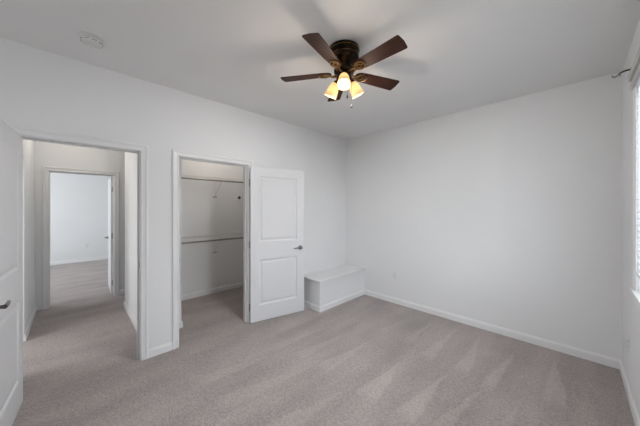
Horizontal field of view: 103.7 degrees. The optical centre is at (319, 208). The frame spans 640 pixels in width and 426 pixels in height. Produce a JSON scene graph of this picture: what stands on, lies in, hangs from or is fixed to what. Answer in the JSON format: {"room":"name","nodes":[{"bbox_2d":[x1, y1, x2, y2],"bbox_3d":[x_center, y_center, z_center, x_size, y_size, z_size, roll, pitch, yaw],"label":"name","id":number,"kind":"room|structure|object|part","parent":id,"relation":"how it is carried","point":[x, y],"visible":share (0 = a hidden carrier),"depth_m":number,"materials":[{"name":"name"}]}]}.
{"room":"empty bedroom","nodes":[
{"label":"empty bedroom","id":0,"kind":"room"},
{"bbox_2d":[23,139,34,341],"bbox_3d":[-3.314,0.112,2.740,0.115,2.740,2.385,0,0,-45],"label":"wall","id":1,"kind":"structure","parent":0,"point":[28,145],"depth_m":3.07,"materials":[{"name":"paint"}]},
{"bbox_2d":[24,305,36,341],"bbox_3d":[-3.691,1.440,3.214,0.014,0.084,1.180,0,0,-45],"label":"baseboard","id":2,"kind":"structure","parent":1,"relation":"attached to","point":[29,325],"depth_m":3.10,"materials":[{"name":"white paint"}]},
{"bbox_2d":[35,141,124,310],"bbox_3d":[-3.699,0.112,4.116,5.400,2.740,0.115,0,0,-45],"label":"wall","id":3,"kind":"structure","parent":0,"point":[46,154],"depth_m":3.87,"materials":[{"name":"paint"}]},
{"bbox_2d":[42,166,119,309],"bbox_3d":[-3.786,0.430,4.030,0.891,2.103,0.151,0,0,-45],"label":"door frame","id":4,"kind":"structure","parent":3,"relation":"attached to","point":[46,170],"depth_m":3.78,"materials":[{"name":"white paint"}]},
{"bbox_2d":[104,177,112,293],"bbox_3d":[-3.828,0.467,4.598,0.154,2.007,0.764,0,0,-43],"label":"door","id":5,"kind":"structure","parent":3,"relation":"in","point":[110,181],"depth_m":4.37,"materials":[{"name":"white paint"}]},
{"bbox_2d":[50,172,111,261],"bbox_3d":[-7.059,0.112,6.560,4.050,2.740,0.115,0,0,-45],"label":"wall","id":6,"kind":"structure","parent":0,"point":[78,202],"depth_m":6.90,"materials":[{"name":"paint"}]},
{"bbox_2d":[50,256,107,264],"bbox_3d":[-7.013,1.440,6.514,3.820,0.084,0.014,0,0,-45],"label":"baseboard","id":7,"kind":"structure","parent":6,"relation":"attached to","point":[105,257],"depth_m":6.89,"materials":[{"name":"white paint"}]},
{"bbox_2d":[125,152,136,321],"bbox_3d":[-2.310,0.112,3.232,0.115,2.740,1.675,0,0,-45],"label":"wall","id":8,"kind":"structure","parent":0,"point":[130,158],"depth_m":3.36,"materials":[{"name":"paint"}]},
{"bbox_2d":[0,37,345,348],"bbox_3d":[-1.542,0.112,2.731,5.555,2.740,0.115,0,0,-45],"label":"wall","id":9,"kind":"structure","parent":0,"point":[40,89],"depth_m":2.58,"materials":[{"name":"paint"}]},
{"bbox_2d":[0,119,22,425],"bbox_3d":[-2.039,0.467,1.624,0.154,2.007,0.774,0,0,-40],"label":"door","id":10,"kind":"structure","parent":9,"relation":"in","point":[11,142],"depth_m":1.68,"materials":[{"name":"white paint"}]},
{"bbox_3d":[-1.828,0.557,1.450,0.060,0.064,0.150,0,0,-40],"label":"handle","id":11,"kind":"part","parent":10,"relation":"part of","materials":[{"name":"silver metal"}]},
{"bbox_2d":[8,125,147,360],"bbox_3d":[-2.067,0.430,2.214,0.908,2.103,0.151,0,0,-45],"label":"door frame","id":12,"kind":"structure","parent":9,"relation":"attached to","point":[26,133],"depth_m":2.45,"materials":[{"name":"white paint"}]},
{"bbox_2d":[148,342,171,357],"bbox_3d":[-1.623,1.440,2.561,0.210,0.084,0.014,0,0,-45],"label":"baseboard","id":13,"kind":"structure","parent":9,"relation":"attached to","point":[161,349],"depth_m":2.55,"materials":[{"name":"white paint"}]},
{"bbox_2d":[172,149,252,349],"bbox_3d":[-1.260,0.430,3.010,0.938,2.103,0.151,0,0,-45],"label":"door frame","id":14,"kind":"structure","parent":9,"relation":"attached to","point":[176,154],"depth_m":2.79,"materials":[{"name":"white paint"}]},
{"bbox_2d":[249,166,303,322],"bbox_3d":[-0.567,0.467,3.434,0.794,2.007,0.154,0,0,-32],"label":"door","id":15,"kind":"structure","parent":9,"relation":"in","point":[276,243],"depth_m":3.41,"materials":[{"name":"white paint"}]},
{"bbox_2d":[179,159,180,320],"bbox_3d":[-2.181,0.112,3.387,0.287,2.740,1.005,0,0,-45],"label":"wall","id":16,"kind":"structure","parent":0,"point":[179,159],"depth_m":3.12,"materials":[{"name":"paint"}]},
{"bbox_2d":[181,159,242,294],"bbox_3d":[-2.061,0.112,4.432,1.925,2.740,0.315,0,0,-45],"label":"wall","id":17,"kind":"structure","parent":0,"point":[202,213],"depth_m":4.36,"materials":[{"name":"paint"}]},
{"bbox_2d":[124,282,242,330],"bbox_3d":[-1.635,1.440,3.908,2.054,0.084,1.689,0,0,-45],"label":"baseboard","id":18,"kind":"structure","parent":17,"relation":"attached to","point":[240,284],"depth_m":4.23,"materials":[{"name":"white paint"}]},
{"bbox_2d":[181,233,242,252],"bbox_3d":[-1.757,0.618,4.242,1.518,0.316,0.382,0,0,-45],"label":"wire shelf","id":19,"kind":"object","parent":17,"relation":"attached to","point":[237,234],"visible":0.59,"depth_m":4.13,"materials":[{"name":"white metal"}]},
{"bbox_3d":[-1.638,0.516,4.122,1.518,0.025,0.025,0,0,-45],"label":"hanging rod","id":20,"kind":"part","parent":19,"relation":"part of","materials":[{"name":"silver metal"}]},
{"bbox_2d":[181,174,242,196],"bbox_3d":[-1.757,-0.349,4.242,1.518,0.316,0.382,0,0,-45],"label":"wire shelf","id":21,"kind":"object","parent":17,"relation":"attached to","point":[206,178],"visible":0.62,"depth_m":4.10,"materials":[{"name":"white metal"}]},
{"bbox_3d":[-1.638,-0.451,4.122,1.518,0.025,0.025,0,0,-45],"label":"hanging rod","id":22,"kind":"part","parent":21,"relation":"part of","materials":[{"name":"silver metal"}]},
{"bbox_2d":[0,0,639,139],"bbox_3d":[-2.790,-1.308,3.732,6.155,0.100,10.137,0,0,-45],"label":"ceiling","id":23,"kind":"structure","parent":0,"point":[460,55],"depth_m":1.93,"materials":[{"name":"paint"}]},
{"bbox_2d":[79,32,103,47],"bbox_3d":[-1.688,-1.236,1.860,0.138,0.045,0.138,0,0,-45],"label":"smoke detector","id":24,"kind":"object","parent":23,"relation":"attached to","point":[90,39],"visible":1,"depth_m":1.83,"materials":[{"name":"white plastic"}]},
{"bbox_2d":[281,33,407,107],"bbox_3d":[0.208,-1.020,1.961,1.000,0.477,0.971,0,0,-45],"label":"ceiling fan","id":25,"kind":"object","parent":23,"relation":"hanging from","point":[343,55],"visible":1,"depth_m":1.89,"materials":[{"name":"brown wood"}]},
{"bbox_3d":[-0.112,-1.068,2.049,0.417,0.006,0.128,0,12,12],"label":"blade","id":26,"kind":"part","parent":25,"relation":"part of","materials":[{"name":"brown wood"}]},
{"bbox_3d":[0.037,-1.068,1.718,0.128,0.006,0.417,14,7,29],"label":"blade","id":27,"kind":"part","parent":25,"relation":"part of","materials":[{"name":"brown wood"}]},
{"bbox_3d":[0.099,-0.955,2.051,0.118,0.130,0.095,0,0,36],"label":"lamp shade","id":28,"kind":"part","parent":25,"relation":"part of","materials":[{"name":"white"}]},
{"bbox_3d":[0.157,-1.068,2.292,0.128,0.006,0.417,-12,1,-6],"label":"blade","id":29,"kind":"part","parent":25,"relation":"part of","materials":[{"name":"brown wood"}]},
{"bbox_3d":[0.179,-0.955,1.874,0.095,0.130,0.118,0,0,6],"label":"lamp shade","id":30,"kind":"part","parent":25,"relation":"part of","materials":[{"name":"white glass"}]},
{"bbox_3d":[0.292,-0.955,2.031,0.118,0.130,0.095,0,0,-24],"label":"lamp shade","id":31,"kind":"part","parent":25,"relation":"part of","materials":[{"name":"white"}]},
{"bbox_3d":[0.471,-1.068,2.112,0.417,0.006,0.128,0,-12,-24],"label":"blade","id":32,"kind":"part","parent":25,"relation":"part of","materials":[{"name":"brown wood"}]},
{"bbox_3d":[0.397,-1.068,1.757,0.128,0.006,0.417,16,-11,-41],"label":"blade","id":33,"kind":"part","parent":25,"relation":"part of","materials":[{"name":"brown wood"}]},
{"bbox_2d":[12,259,634,425],"bbox_3d":[-2.790,1.532,3.732,6.155,0.100,10.137,0,0,-45],"label":"floor","id":34,"kind":"structure","parent":0,"point":[364,360],"depth_m":2.24,"materials":[{"name":"carpet"}]},
{"bbox_2d":[304,264,365,312],"bbox_3d":[0.237,1.256,4.092,1.110,0.452,0.445,0,0,-45],"label":"ledge","id":35,"kind":"object","parent":34,"relation":"on","point":[325,289],"visible":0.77,"depth_m":3.84,"materials":[{"name":"paint"}]},
{"bbox_3d":[0.236,1.440,4.104,1.094,0.084,0.427,0,0,-45],"label":"trim","id":36,"kind":"part","parent":35,"relation":"part of","materials":[{"name":"white paint"}]},
{"bbox_2d":[346,72,621,359],"bbox_3d":[1.677,0.112,3.505,0.115,2.740,3.537,0,0,-45],"label":"wall","id":37,"kind":"structure","parent":0,"point":[507,214],"depth_m":2.92,"materials":[{"name":"paint"}]},
{"bbox_2d":[393,271,396,278],"bbox_3d":[1.170,1.042,3.931,0.009,0.115,0.070,0,0,-45],"label":"wall outlet","id":38,"kind":"object","parent":37,"relation":"attached to","point":[394,272],"visible":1,"depth_m":3.93,"materials":[{"name":"white plastic"}]},
{"bbox_2d":[364,289,621,368],"bbox_3d":[1.765,1.440,3.324,0.014,0.084,2.858,0,0,-45],"label":"baseboard","id":39,"kind":"structure","parent":37,"relation":"attached to","point":[594,357],"depth_m":2.89,"materials":[{"name":"white paint"}]},
{"bbox_2d":[622,19,639,417],"bbox_3d":[0.849,0.112,0.308,5.555,2.740,0.150,0,0,-45],"label":"wall","id":40,"kind":"structure","parent":0,"point":[630,311],"depth_m":2.02,"materials":[{"name":"paint"}]},
{"bbox_2d":[612,68,630,77],"bbox_3d":[2.325,-1.044,1.940,0.036,0.053,0.100,0,0,-45],"label":"curtain rod bracket","id":41,"kind":"object","parent":40,"relation":"attached to","point":[630,68],"visible":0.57,"depth_m":1.94,"materials":[{"name":"grey metal"}]},
{"bbox_2d":[627,335,628,352],"bbox_3d":[2.457,1.082,2.006,0.070,0.115,0.009,0,0,-45],"label":"wall outlet","id":42,"kind":"object","parent":40,"relation":"attached to","point":[627,335],"visible":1,"depth_m":2.00,"materials":[{"name":"white plastic"}]},
{"bbox_2d":[619,361,639,425],"bbox_3d":[0.827,1.440,0.402,5.426,0.084,0.014,0,0,-45],"label":"baseboard","id":43,"kind":"structure","parent":40,"relation":"attached to","point":[632,405],"depth_m":1.90,"materials":[{"name":"white paint"}]},
{"bbox_2d":[629,86,639,310],"bbox_3d":[1.494,-0.147,1.011,2.100,1.598,0.115,0,0,-45],"label":"window trim","id":44,"kind":"structure","parent":40,"relation":"in","point":[634,291],"depth_m":1.72,"materials":[{"name":"white paint"}]},
{"bbox_2d":[627,46,639,89],"bbox_3d":[1.454,-0.882,1.051,2.080,0.098,0.024,0,0,-45],"label":"blind valance","id":45,"kind":"object","parent":44,"relation":"attached to","point":[634,73],"visible":1,"depth_m":1.62,"materials":[{"name":"white plastic"}]},
{"bbox_3d":[1.494,0.579,1.011,2.100,0.024,0.115,0,0,-45],"label":"window stool","id":46,"kind":"part","parent":44,"relation":"part of","materials":[{"name":"white paint"}]},
{"bbox_2d":[635,76,639,277],"bbox_3d":[1.483,-0.213,1.022,1.906,1.325,0.056,0,0,-45],"label":"window blind","id":47,"kind":"object","parent":44,"relation":"attached to","point":[638,80],"visible":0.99,"depth_m":1.67,"materials":[{"name":"white plastic"}]},
{"bbox_3d":[1.483,-0.852,1.022,1.906,0.048,0.056,0,0,-45],"label":"head rail","id":48,"kind":"part","parent":47,"relation":"part of","materials":[{"name":"white plastic"}]}
]}

